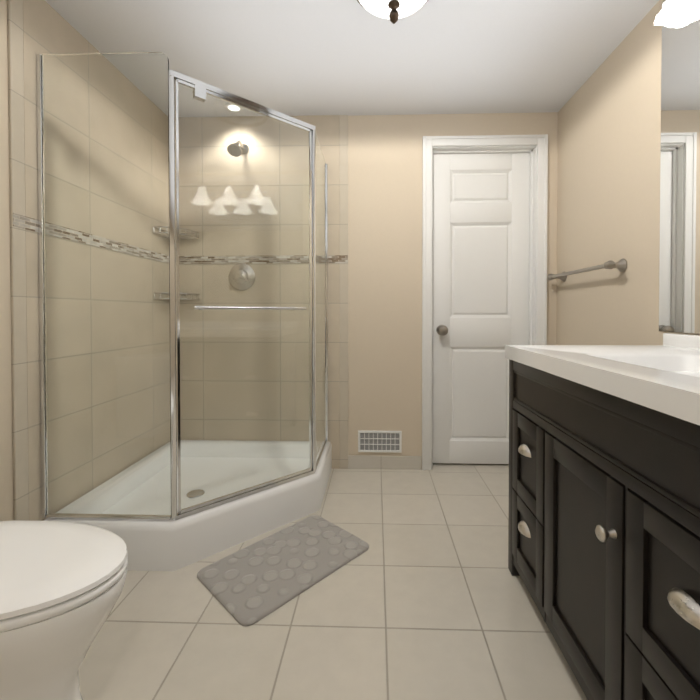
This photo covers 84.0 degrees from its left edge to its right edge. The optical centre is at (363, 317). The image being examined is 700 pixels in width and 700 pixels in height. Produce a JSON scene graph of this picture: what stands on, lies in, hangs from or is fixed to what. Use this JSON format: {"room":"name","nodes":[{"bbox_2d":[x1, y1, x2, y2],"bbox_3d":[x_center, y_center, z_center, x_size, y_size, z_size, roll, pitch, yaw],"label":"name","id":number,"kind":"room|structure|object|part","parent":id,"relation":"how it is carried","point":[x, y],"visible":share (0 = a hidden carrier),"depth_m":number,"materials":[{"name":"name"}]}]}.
{"room":"bathroom","nodes":[
{"label":"bathroom","id":0,"kind":"room"},
{"bbox_2d":[0,0,13,520],"bbox_3d":[-1.396,-0.138,0.722,0.120,2.285,3.911,0,1,2],"label":"wall","id":1,"kind":"structure","parent":0,"point":[6,473],"depth_m":1.42,"materials":[{"name":"beige paint"}]},
{"bbox_2d":[7,0,28,520],"bbox_3d":[-1.307,-0.148,1.469,0.011,2.285,0.055,0,1,2],"label":"wall tile edge","id":2,"kind":"structure","parent":1,"relation":"attached to","point":[18,257],"depth_m":1.46,"materials":[{"name":"beige tile"}]},
{"bbox_2d":[23,0,99,520],"bbox_3d":[-1.290,-0.155,2.026,0.010,2.285,1.059,0,1,2],"label":"wall tile","id":3,"kind":"structure","parent":1,"relation":"attached to","point":[48,28],"depth_m":1.53,"materials":[{"name":"beige tile"}]},
{"bbox_2d":[13,213,37,231],"bbox_3d":[-1.285,-0.372,1.991,0.002,0.050,1.102,0,1,2],"label":"tile band","id":4,"kind":"object","parent":3,"relation":"attached to","point":[25,222],"visible":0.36,"depth_m":1.49,"materials":[{"name":"tile"}]},
{"bbox_2d":[79,463,586,699],"bbox_3d":[-0.072,1.031,1.037,2.749,0.060,4.591,0,1,2],"label":"floor","id":5,"kind":"structure","parent":0,"point":[426,595],"depth_m":1.26,"materials":[{"name":"tile"}]},
{"bbox_2d":[0,520,127,699],"bbox_3d":[-0.951,0.610,0.923,0.751,0.785,0.404,0,1,2],"label":"toilet","id":6,"kind":"object","parent":5,"relation":"on","point":[61,585],"visible":1,"depth_m":0.86,"materials":[{"name":"ceramic"}]},
{"bbox_3d":[-0.840,0.595,0.919,0.529,0.051,0.380,0,1,2],"label":"seat","id":7,"kind":"part","parent":6,"relation":"part of","materials":[{"name":"plastic"}]},
{"bbox_2d":[36,52,331,570],"bbox_3d":[-0.755,-0.033,2.019,1.059,2.041,1.020,0,1,2],"label":"shower","id":8,"kind":"object","parent":5,"relation":"on","point":[224,444],"visible":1,"depth_m":1.56,"materials":[{"name":"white glass"}]},
{"bbox_2d":[197,515,368,625],"bbox_3d":[-0.312,0.986,1.592,0.385,0.013,0.605,1,1,43],"label":"bath mat","id":9,"kind":"object","parent":5,"relation":"on","point":[251,584],"visible":0.98,"depth_m":1.53,"materials":[{"name":"grey fabric"}]},
{"bbox_2d":[505,333,699,699],"bbox_3d":[0.848,0.475,0.971,0.663,1.054,1.143,0,1,2],"label":"bathroom vanity","id":10,"kind":"object","parent":5,"relation":"on","point":[604,513],"visible":1,"depth_m":0.89,"materials":[{"name":"brown wood"}]},
{"bbox_2d":[505,333,699,425],"bbox_3d":[0.861,0.144,0.966,0.637,0.153,1.143,0,1,2],"label":"countertop","id":11,"kind":"structure","parent":10,"relation":"on","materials":[{"name":"white stone"}]},
{"bbox_2d":[45,0,658,115],"bbox_3d":[-0.072,-1.314,1.005,2.749,0.060,4.591,0,1,2],"label":"ceiling","id":12,"kind":"structure","parent":0,"point":[318,57],"depth_m":1.86,"materials":[{"name":"paint"}]},
{"bbox_2d":[357,0,427,23],"bbox_3d":[0.112,-1.192,1.444,0.326,0.196,0.326,0,1,2],"label":"ceiling light","id":13,"kind":"object","parent":12,"relation":"attached to","point":[393,11],"visible":1,"depth_m":1.47,"materials":[{"name":"white glass"}]},
{"bbox_2d":[348,112,557,468],"bbox_3d":[-0.023,-0.163,2.570,2.509,2.285,0.110,0,1,2],"label":"wall","id":14,"kind":"structure","parent":0,"point":[384,272],"depth_m":2.51,"materials":[{"name":"beige paint"}]},
{"bbox_2d":[175,115,339,468],"bbox_3d":[-0.713,-0.162,2.532,1.112,2.285,0.010,0,1,2],"label":"wall tile","id":15,"kind":"structure","parent":14,"relation":"attached to","point":[327,127],"depth_m":2.51,"materials":[{"name":"beige tile"}]},
{"bbox_2d":[328,255,347,262],"bbox_3d":[-0.687,-0.379,2.522,1.165,0.050,0.002,0,1,2],"label":"tile band","id":16,"kind":"object","parent":15,"relation":"attached to","point":[337,258],"visible":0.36,"depth_m":2.50,"materials":[{"name":"tile"}]},
{"bbox_2d":[340,115,347,468],"bbox_3d":[-0.130,-0.162,2.513,0.055,2.285,0.011,0,1,2],"label":"wall tile edge","id":17,"kind":"structure","parent":14,"relation":"attached to","point":[343,293],"depth_m":2.51,"materials":[{"name":"beige tile"}]},
{"bbox_2d":[358,430,401,452],"bbox_3d":[0.102,0.802,2.518,0.282,0.139,0.011,0,1,2],"label":"air vent","id":18,"kind":"object","parent":14,"relation":"in","point":[386,444],"visible":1,"depth_m":2.51,"materials":[{"name":"white metal"}]},
{"bbox_2d":[360,433,398,449],"bbox_3d":[0.102,0.802,2.521,0.254,0.111,0.001,0,1,2],"label":"vent duct","id":19,"kind":"object","parent":18,"relation":"attached to","point":[381,441],"visible":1,"depth_m":2.52,"materials":[{"name":"grey metal"}]},
{"bbox_2d":[348,455,420,469],"bbox_3d":[0.134,0.938,2.521,0.473,0.085,0.009,0,1,2],"label":"baseboard","id":20,"kind":"structure","parent":14,"relation":"attached to","point":[381,462],"depth_m":2.52,"materials":[{"name":"tile"}]},
{"bbox_2d":[433,153,529,463],"bbox_3d":[0.770,-0.061,2.579,0.647,2.057,0.035,0,1,2],"label":"door leaf","id":21,"kind":"structure","parent":14,"relation":"in","point":[481,203],"depth_m":2.56,"materials":[{"name":"white paint"}]},
{"bbox_2d":[436,325,447,335],"bbox_3d":[0.512,0.081,2.533,0.070,0.070,0.080,0,1,2],"label":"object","id":22,"kind":"structure","parent":21,"relation":"attached to","point":[442,330],"depth_m":2.50,"materials":[{"name":"grey metal"}]},
{"bbox_2d":[422,134,547,469],"bbox_3d":[0.768,-0.088,2.535,0.785,2.138,0.133,0,1,2],"label":"door frame","id":23,"kind":"structure","parent":14,"relation":"attached to","point":[539,141],"depth_m":2.48,"materials":[{"name":"white paint"}]},
{"bbox_2d":[556,0,699,344],"bbox_3d":[1.231,-0.137,0.640,0.120,2.285,3.911,0,1,2],"label":"wall","id":24,"kind":"structure","parent":0,"point":[609,156],"depth_m":1.88,"materials":[{"name":"beige paint"}]},
{"bbox_2d":[547,259,626,281],"bbox_3d":[1.170,-0.249,2.093,0.092,0.064,0.693,0,1,2],"label":"towel rail","id":25,"kind":"object","parent":24,"relation":"attached to","point":[620,265],"visible":1,"depth_m":1.90,"materials":[{"name":"grey metal"}]},
{"bbox_2d":[659,0,699,332],"bbox_3d":[1.177,-0.596,0.929,0.005,1.314,1.272,0,1,2],"label":"mirror","id":26,"kind":"object","parent":24,"relation":"attached to","point":[679,283],"visible":0.8,"depth_m":1.46,"materials":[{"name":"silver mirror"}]},
{"bbox_2d":[654,0,699,27],"bbox_3d":[1.043,-1.078,0.958,0.264,0.231,0.700,0,1,2],"label":"vanity light","id":27,"kind":"object","parent":26,"relation":"attached to","point":[676,13],"visible":1,"depth_m":1.26,"materials":[{"name":"white glass"}]}
]}

